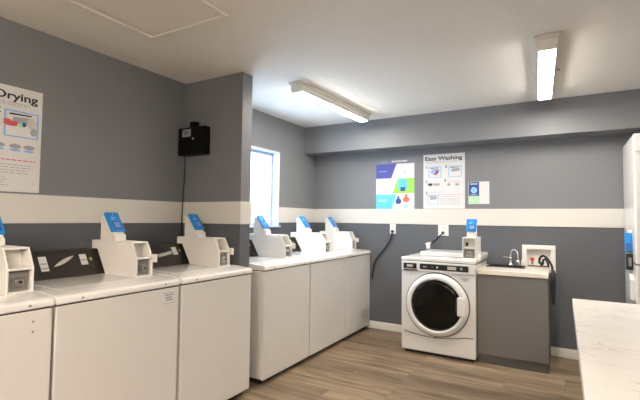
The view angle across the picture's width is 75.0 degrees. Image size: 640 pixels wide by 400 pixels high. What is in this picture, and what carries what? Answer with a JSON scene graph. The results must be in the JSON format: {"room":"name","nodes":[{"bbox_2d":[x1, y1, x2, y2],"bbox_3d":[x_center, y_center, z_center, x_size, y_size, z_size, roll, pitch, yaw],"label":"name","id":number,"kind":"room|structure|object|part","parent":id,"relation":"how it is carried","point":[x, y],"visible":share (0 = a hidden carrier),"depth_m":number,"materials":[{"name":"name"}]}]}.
{"room":"laundry","nodes":[
{"label":"laundry","id":0,"kind":"room"},
{"bbox_2d":[0,17,315,253],"bbox_3d":[-1.885,0.168,2.577,0.150,2.486,7.273,-1,-3,30],"label":"wall","id":1,"kind":"structure","parent":0,"point":[111,126],"depth_m":3.02,"materials":[{"name":"grey paint"}]},
{"bbox_2d":[0,83,42,192],"bbox_3d":[-1.878,-0.370,2.445,0.007,0.634,0.452,-1,-3,30],"label":"poster","id":2,"kind":"object","parent":1,"relation":"attached to","point":[20,109],"visible":1,"depth_m":2.54,"materials":[{"name":"white paper"}]},
{"bbox_3d":[-1.822,-0.517,2.543,0.001,0.014,0.122,-1,-3,30],"label":"picture lid","id":3,"kind":"part","parent":2,"relation":"part of","materials":[{"name":"black"}]},
{"bbox_2d":[0,193,181,222],"bbox_3d":[-2.378,0.003,1.574,0.009,0.179,4.730,-1,-3,30],"label":"wall stripe","id":4,"kind":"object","parent":1,"relation":"attached to","point":[14,208],"depth_m":2.83,"materials":[{"name":"beige paint"}]},
{"bbox_2d":[250,145,280,227],"bbox_3d":[-0.771,-0.143,4.471,0.180,0.875,0.975,-1,-3,30],"label":"window","id":5,"kind":"structure","parent":1,"relation":"in","point":[273,156],"depth_m":4.87,"materials":[{"name":"white plastic"}]},
{"bbox_3d":[-0.816,-0.145,4.498,0.035,0.843,0.947,-1,-3,30],"label":"frame","id":6,"kind":"part","parent":5,"relation":"part of","materials":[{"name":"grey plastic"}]},
{"bbox_2d":[279,207,314,222],"bbox_3d":[-0.269,0.191,5.200,0.009,0.179,0.818,-1,-3,30],"label":"trim","id":7,"kind":"structure","parent":1,"relation":"attached to","point":[286,215],"depth_m":5.11,"materials":[{"name":"beige paint"}]},
{"bbox_2d":[182,72,252,266],"bbox_3d":[-0.883,0.222,3.500,0.654,2.486,0.118,-1,-3,30],"label":"wall","id":8,"kind":"structure","parent":0,"point":[223,104],"depth_m":3.41,"materials":[{"name":"grey paint"}]},
{"bbox_2d":[178,121,209,156],"bbox_3d":[-1.071,-0.521,3.529,0.305,0.281,0.088,-1,-3,30],"label":"electrical box","id":9,"kind":"object","parent":8,"relation":"attached to","point":[194,140],"visible":0.98,"depth_m":3.48,"materials":[{"name":"black metal"}]},
{"bbox_2d":[181,156,184,235],"bbox_3d":[-1.184,0.536,3.558,0.034,1.845,0.044,1,-3,2],"label":"cable","id":10,"kind":"object","parent":9,"relation":"hanging from","point":[184,156],"visible":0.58,"depth_m":3.59,"materials":[{"name":"black rubber"}]},
{"bbox_3d":[-1.086,-0.498,3.502,0.297,0.224,0.005,-1,-3,30],"label":"case door","id":11,"kind":"part","parent":9,"relation":"part of","materials":[{"name":"black metal"}]},
{"bbox_2d":[182,201,251,223],"bbox_3d":[-0.877,0.108,3.503,0.663,0.179,0.136,-1,-3,30],"label":"trim","id":12,"kind":"structure","parent":8,"relation":"attached to","point":[238,212],"depth_m":3.39,"materials":[{"name":"beige paint"}]},
{"bbox_2d":[0,0,639,127],"bbox_3d":[-0.009,-1.148,1.555,4.451,0.100,7.273,-1,-3,30],"label":"ceiling","id":13,"kind":"structure","parent":0,"point":[382,58],"depth_m":2.84,"materials":[{"name":"white paint"}]},
{"bbox_2d":[65,0,227,39],"bbox_3d":[-0.957,-1.069,2.309,0.650,0.014,0.590,-1,-3,30],"label":"ceiling hatch","id":14,"kind":"object","parent":13,"relation":"attached to","point":[148,18],"visible":1,"depth_m":2.39,"materials":[{"name":"white paint"}]},
{"bbox_2d":[289,80,370,122],"bbox_3d":[0.145,-0.937,4.104,0.126,0.090,1.330,-1,-3,33],"label":"ceiling lamp","id":15,"kind":"object","parent":13,"relation":"attached to","point":[301,88],"visible":1,"depth_m":3.92,"materials":[{"name":"white plastic"}]},
{"bbox_2d":[295,92,366,121],"bbox_3d":[0.145,-0.898,4.102,0.080,0.008,1.230,-1,-3,33],"label":"diffuser","id":16,"kind":"object","parent":15,"relation":"attached to","point":[311,96],"depth_m":4.01,"materials":[{"name":"white plastic"}]},
{"bbox_2d":[534,31,561,100],"bbox_3d":[1.710,-0.960,3.160,0.153,0.090,1.290,-1,-3,28],"label":"ceiling lamp","id":17,"kind":"object","parent":13,"relation":"attached to","point":[546,46],"visible":1,"depth_m":2.89,"materials":[{"name":"white plastic"}]},
{"bbox_2d":[539,49,555,99],"bbox_3d":[1.710,-0.921,3.159,0.097,0.008,1.190,-1,-3,28],"label":"diffuser","id":18,"kind":"object","parent":17,"relation":"attached to","point":[547,58],"depth_m":3.04,"materials":[{"name":"white plastic"}]},
{"bbox_2d":[231,327,582,399],"bbox_3d":[-0.041,1.435,1.440,4.451,0.100,7.273,-1,-3,30],"label":"floor","id":19,"kind":"structure","parent":0,"point":[370,363],"depth_m":3.48,"materials":[{"name":"brown wood"}]},
{"bbox_2d":[0,217,53,399],"bbox_3d":[-1.690,0.708,1.795,0.663,1.343,0.685,-1,-3,30],"label":"washing machine","id":20,"kind":"object","parent":19,"relation":"on","point":[25,313],"visible":1,"depth_m":1.87,"materials":[{"name":"white metal"}]},
{"bbox_3d":[-1.617,0.430,1.767,0.375,0.015,0.545,-1,-3,30],"label":"lid","id":21,"kind":"part","parent":20,"relation":"part of","materials":[{"name":"white metal"}]},
{"bbox_3d":[-1.418,0.384,1.962,0.008,0.048,0.046,-1,-3,30],"label":"slide plate","id":22,"kind":"part","parent":20,"relation":"part of","materials":[{"name":"silver metal"}]},
{"bbox_3d":[-1.408,0.384,1.956,0.016,0.032,0.032,-1,-3,30],"label":"knob","id":23,"kind":"part","parent":20,"relation":"part of","materials":[{"name":"silver metal"}]},
{"bbox_3d":[-1.423,0.909,1.629,0.022,0.853,0.681,-1,-3,30],"label":"panel","id":24,"kind":"part","parent":20,"relation":"part of","materials":[{"name":"white metal"}]},
{"bbox_2d":[31,212,179,399],"bbox_3d":[-1.331,0.740,2.413,0.663,1.343,0.727,-1,-3,30],"label":"washing machine","id":25,"kind":"object","parent":19,"relation":"on","point":[115,320],"visible":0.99,"depth_m":2.31,"materials":[{"name":"white metal"}]},
{"bbox_3d":[-1.257,0.462,2.385,0.375,0.015,0.587,-1,-3,30],"label":"lid","id":26,"kind":"part","parent":25,"relation":"part of","materials":[{"name":"white metal"}]},
{"bbox_3d":[-1.063,0.941,2.247,0.022,0.853,0.723,-1,-3,30],"label":"panel","id":27,"kind":"part","parent":25,"relation":"part of","materials":[{"name":"white metal"}]},
{"bbox_3d":[-1.080,0.414,2.543,0.008,0.048,0.046,-1,-3,30],"label":"slide plate","id":28,"kind":"part","parent":25,"relation":"part of","materials":[{"name":"silver metal"}]},
{"bbox_2d":[164,292,173,303],"bbox_3d":[-0.905,0.587,2.502,0.001,0.064,0.081,-1,-3,30],"label":"print","id":29,"kind":"object","parent":25,"relation":"attached to","point":[168,296],"depth_m":2.50,"materials":[{"name":"grey paper"}]},
{"bbox_2d":[149,214,251,399],"bbox_3d":[-0.969,0.772,3.035,0.663,1.343,0.673,-1,-3,30],"label":"washing machine","id":30,"kind":"object","parent":19,"relation":"on","point":[214,299],"visible":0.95,"depth_m":2.90,"materials":[{"name":"white metal"}]},
{"bbox_3d":[-0.896,0.494,3.007,0.375,0.015,0.533,-1,-3,30],"label":"lid","id":31,"kind":"part","parent":30,"relation":"part of","materials":[{"name":"white metal"}]},
{"bbox_3d":[-0.702,0.974,2.869,0.022,0.853,0.669,-1,-3,30],"label":"panel","id":32,"kind":"part","parent":30,"relation":"part of","materials":[{"name":"white metal"}]},
{"bbox_2d":[249,215,310,383],"bbox_3d":[-0.548,0.810,3.760,0.663,1.343,0.695,-1,-3,30],"label":"washing machine","id":33,"kind":"object","parent":19,"relation":"on","point":[280,281],"visible":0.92,"depth_m":3.54,"materials":[{"name":"white metal"}]},
{"bbox_3d":[-0.474,0.532,3.731,0.375,0.015,0.555,-1,-3,30],"label":"lid","id":34,"kind":"part","parent":33,"relation":"part of","materials":[{"name":"white metal"}]},
{"bbox_3d":[-0.280,1.011,3.593,0.022,0.853,0.691,-1,-3,30],"label":"panel","id":35,"kind":"part","parent":33,"relation":"part of","materials":[{"name":"white metal"}]},
{"bbox_2d":[289,216,346,358],"bbox_3d":[-0.181,0.843,4.390,0.663,1.343,0.740,-1,-3,30],"label":"washing machine","id":36,"kind":"object","parent":19,"relation":"on","point":[327,294],"visible":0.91,"depth_m":4.26,"materials":[{"name":"white metal"}]},
{"bbox_3d":[-0.107,0.565,4.362,0.375,0.015,0.600,-1,-3,30],"label":"lid","id":37,"kind":"part","parent":36,"relation":"part of","materials":[{"name":"white metal"}]},
{"bbox_3d":[0.087,1.044,4.224,0.022,0.853,0.736,-1,-3,30],"label":"panel","id":38,"kind":"part","parent":36,"relation":"part of","materials":[{"name":"white metal"}]},
{"bbox_2d":[299,217,370,338],"bbox_3d":[0.173,0.874,4.998,0.663,1.343,0.647,-1,-3,30],"label":"washing machine","id":39,"kind":"object","parent":19,"relation":"on","point":[357,311],"visible":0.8,"depth_m":4.89,"materials":[{"name":"white metal"}]},
{"bbox_3d":[0.246,0.596,4.969,0.375,0.015,0.507,-1,-3,30],"label":"lid","id":40,"kind":"part","parent":39,"relation":"part of","materials":[{"name":"white metal"}]},
{"bbox_3d":[0.440,1.075,4.832,0.022,0.853,0.643,-1,-3,30],"label":"panel","id":41,"kind":"part","parent":39,"relation":"part of","materials":[{"name":"white metal"}]},
{"bbox_2d":[401,219,487,361],"bbox_3d":[1.291,0.862,4.305,0.738,1.333,0.721,-1,-3,30],"label":"washer","id":42,"kind":"object","parent":19,"relation":"on","point":[439,287],"visible":1,"depth_m":4.01,"materials":[{"name":"white metal"}]},
{"bbox_2d":[425,242,430,248],"bbox_3d":[1.224,0.511,4.719,0.066,0.079,0.036,-1,-3,30],"label":"connector","id":43,"kind":"object","parent":42,"relation":"attached to","point":[427,243],"visible":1,"depth_m":4.71,"materials":[{"name":"white plastic"}]},
{"bbox_3d":[1.118,1.014,4.021,0.482,0.482,0.041,-1,-3,30],"label":"door glass","id":44,"kind":"part","parent":42,"relation":"part of","materials":[{"name":"black glass"}]},
{"bbox_3d":[1.120,1.014,4.025,0.604,0.604,0.052,-1,-3,30],"label":"door","id":45,"kind":"part","parent":42,"relation":"part of","materials":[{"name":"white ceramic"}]},
{"bbox_3d":[1.302,0.603,4.347,0.720,0.036,0.661,-1,-3,30],"label":"panel","id":46,"kind":"part","parent":42,"relation":"part of","materials":[{"name":"white metal"}]},
{"bbox_3d":[1.188,0.654,4.020,0.463,0.056,0.004,-1,-3,30],"label":"button panel","id":47,"kind":"part","parent":42,"relation":"part of","materials":[{"name":"black plastic"}]},
{"bbox_3d":[1.319,0.998,3.890,0.076,0.175,0.046,-1,-3,30],"label":"door handle","id":48,"kind":"part","parent":42,"relation":"part of","materials":[{"name":"white plastic"}]},
{"bbox_2d":[477,264,550,373],"bbox_3d":[1.873,1.087,4.009,0.586,0.872,0.607,-1,-3,30],"label":"base cabinet","id":49,"kind":"object","parent":19,"relation":"on","point":[513,301],"visible":1,"depth_m":3.76,"materials":[{"name":"grey laminate"}]},
{"bbox_2d":[477,264,549,278],"bbox_3d":[1.877,0.681,4.026,0.586,0.040,0.604,-1,-3,30],"label":"countertop","id":50,"kind":"structure","parent":49,"relation":"on","point":[531,272],"depth_m":3.84,"materials":[{"name":"beige"}]},
{"bbox_2d":[486,264,525,268],"bbox_3d":[1.866,0.725,4.187,0.350,0.132,0.200,-1,-3,30],"label":"sink basin","id":51,"kind":"object","parent":50,"relation":"in","point":[487,265],"depth_m":4.21,"materials":[{"name":"black metal"}]},
{"bbox_2d":[503,249,519,265],"bbox_3d":[1.965,0.585,4.278,0.159,0.172,0.063,-1,-3,40],"label":"faucet","id":52,"kind":"object","parent":50,"relation":"on","point":[510,257],"visible":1,"depth_m":4.26,"materials":[{"name":"silver metal"}]},
{"bbox_3d":[1.979,0.569,4.257,0.020,0.143,0.096,2,-3,-34],"label":"spout","id":53,"kind":"part","parent":52,"relation":"part of","materials":[{"name":"silver metal"}]},
{"bbox_2d":[572,299,639,399],"bbox_3d":[1.067,0.931,1.039,0.700,0.900,2.450,-1,-3,30],"label":"folding table","id":54,"kind":"object","parent":19,"relation":"on","point":[607,333],"visible":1,"depth_m":1.38,"materials":[{"name":"white laminate"}]},
{"bbox_2d":[623,133,639,304],"bbox_3d":[2.903,0.494,3.372,0.740,2.025,0.735,-1,-3,30],"label":"dryer","id":55,"kind":"object","parent":19,"relation":"on","point":[631,149],"visible":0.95,"depth_m":3.37,"materials":[{"name":"white metal"}]},
{"bbox_3d":[2.511,0.502,3.381,0.022,0.070,0.006,-1,-3,30],"label":"slide plate","id":56,"kind":"part","parent":55,"relation":"part of","materials":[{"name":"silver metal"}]},
{"bbox_3d":[2.777,-0.454,3.128,0.678,0.135,0.012,-1,-3,30],"label":"header panel","id":57,"kind":"part","parent":55,"relation":"part of","materials":[{"name":"white metal"}]},
{"bbox_3d":[2.774,-0.168,3.115,0.678,0.422,0.012,-1,-3,30],"label":"door panel","id":58,"kind":"part","parent":55,"relation":"part of","materials":[{"name":"white metal"}]},
{"bbox_3d":[2.768,0.272,3.096,0.678,0.442,0.012,-1,-3,30],"label":"panel","id":59,"kind":"part","parent":55,"relation":"part of","materials":[{"name":"white metal"}]},
{"bbox_3d":[2.763,0.653,3.079,0.678,0.278,0.012,-1,-3,30],"label":"header panel","id":60,"kind":"part","parent":55,"relation":"part of","materials":[{"name":"white metal"}]},
{"bbox_2d":[305,89,639,156],"bbox_3d":[1.671,-0.778,4.438,4.151,0.340,0.273,-1,-3,30],"label":"soffit","id":61,"kind":"structure","parent":0,"point":[618,112],"depth_m":4.26,"materials":[{"name":"grey paint"}]},
{"bbox_2d":[315,133,636,349],"bbox_3d":[1.764,0.303,4.572,4.151,2.486,0.150,-1,-3,30],"label":"wall","id":62,"kind":"structure","parent":0,"point":[579,172],"depth_m":4.31,"materials":[{"name":"grey paint"}]},
{"bbox_2d":[390,224,395,233],"bbox_3d":[0.866,0.345,4.985,0.075,0.120,0.035,-1,-3,30],"label":"wall outlet","id":63,"kind":"object","parent":62,"relation":"attached to","point":[392,226],"visible":1,"depth_m":4.99,"materials":[{"name":"white plastic"}]},
{"bbox_2d":[371,232,392,278],"bbox_3d":[0.747,0.669,5.033,0.277,0.572,0.023,-1,-3,33],"label":"power cord","id":64,"kind":"object","parent":63,"relation":"attached to","point":[391,232],"visible":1,"depth_m":5.04,"materials":[{"name":"black rubber"}]},
{"bbox_2d":[376,158,415,208],"bbox_3d":[0.903,-0.193,5.007,0.492,0.606,0.009,-1,-3,30],"label":"poster","id":65,"kind":"object","parent":62,"relation":"attached to","point":[395,178],"visible":1,"depth_m":5.00,"materials":[{"name":"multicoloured paper"}]},
{"bbox_2d":[396,194,408,207],"bbox_3d":[0.978,0.011,4.954,0.171,0.165,0.001,-1,-3,30],"label":"picture","id":66,"kind":"object","parent":65,"relation":"attached to","point":[402,200],"depth_m":4.95,"materials":[{"name":"white paper"}]},
{"bbox_2d":[398,178,406,190],"bbox_3d":[0.980,-0.181,4.962,0.110,0.150,0.002,-1,-3,30],"label":"picture","id":67,"kind":"object","parent":65,"relation":"attached to","point":[402,182],"depth_m":4.96,"materials":[{"name":"blue paper"}]},
{"bbox_2d":[438,225,448,235],"bbox_3d":[1.381,0.340,4.686,0.117,0.124,0.035,-1,-3,30],"label":"wall outlet","id":68,"kind":"object","parent":62,"relation":"attached to","point":[444,229],"visible":1,"depth_m":4.69,"materials":[{"name":"white plastic"}]},
{"bbox_2d":[423,152,464,208],"bbox_3d":[1.398,-0.213,4.721,0.463,0.622,0.006,-1,-3,30],"label":"poster","id":69,"kind":"object","parent":62,"relation":"attached to","point":[443,174],"visible":1,"depth_m":4.72,"materials":[{"name":"white paper"}]},
{"bbox_2d":[315,209,623,227],"bbox_3d":[1.729,0.185,4.507,4.142,0.179,0.009,-1,-3,30],"label":"wall stripe","id":70,"kind":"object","parent":62,"relation":"attached to","point":[597,218],"depth_m":4.47,"materials":[{"name":"beige paint"}]},
{"bbox_2d":[365,320,578,359],"bbox_3d":[1.712,1.497,4.446,4.142,0.088,0.014,-1,-3,30],"label":"baseboard","id":71,"kind":"structure","parent":62,"relation":"attached to","point":[555,351],"depth_m":4.11,"materials":[{"name":"white paint"}]},
{"bbox_2d":[468,181,488,203],"bbox_3d":[1.722,-0.079,4.527,0.215,0.243,0.005,-1,-3,30],"label":"notice","id":72,"kind":"object","parent":62,"relation":"attached to","point":[478,192],"visible":1,"depth_m":4.53,"materials":[{"name":"white paper"}]},
{"bbox_3d":[1.678,-0.002,4.548,0.108,0.078,0.001,-1,-3,30],"label":"green panel","id":73,"kind":"part","parent":72,"relation":"part of","materials":[{"name":"green paper"}]},
{"bbox_3d":[1.679,-0.120,4.553,0.108,0.152,0.001,-1,-3,30],"label":"blue panel","id":74,"kind":"part","parent":72,"relation":"part of","materials":[{"name":"blue paper"}]},
{"bbox_2d":[522,245,555,272],"bbox_3d":[2.208,0.591,4.214,0.300,0.270,0.114,-1,-3,30],"label":"washer outlet box","id":75,"kind":"object","parent":62,"relation":"attached to","point":[533,252],"visible":0.77,"depth_m":4.23,"materials":[{"name":"white plastic"}]},
{"bbox_2d":[542,258,549,266],"bbox_3d":[2.205,0.611,4.093,0.036,0.081,0.105,1,-3,-6],"label":"supply hose","id":76,"kind":"object","parent":75,"relation":"attached to","point":[547,262],"visible":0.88,"depth_m":4.06,"materials":[{"name":"black rubber"}]},
{"bbox_2d":[538,255,555,304],"bbox_3d":[2.160,0.744,3.945,0.075,0.433,0.386,0,-3,10],"label":"hose","id":77,"kind":"object","parent":75,"relation":"attached to","point":[553,282],"visible":1,"depth_m":3.81,"materials":[{"name":"black rubber"}]}
]}

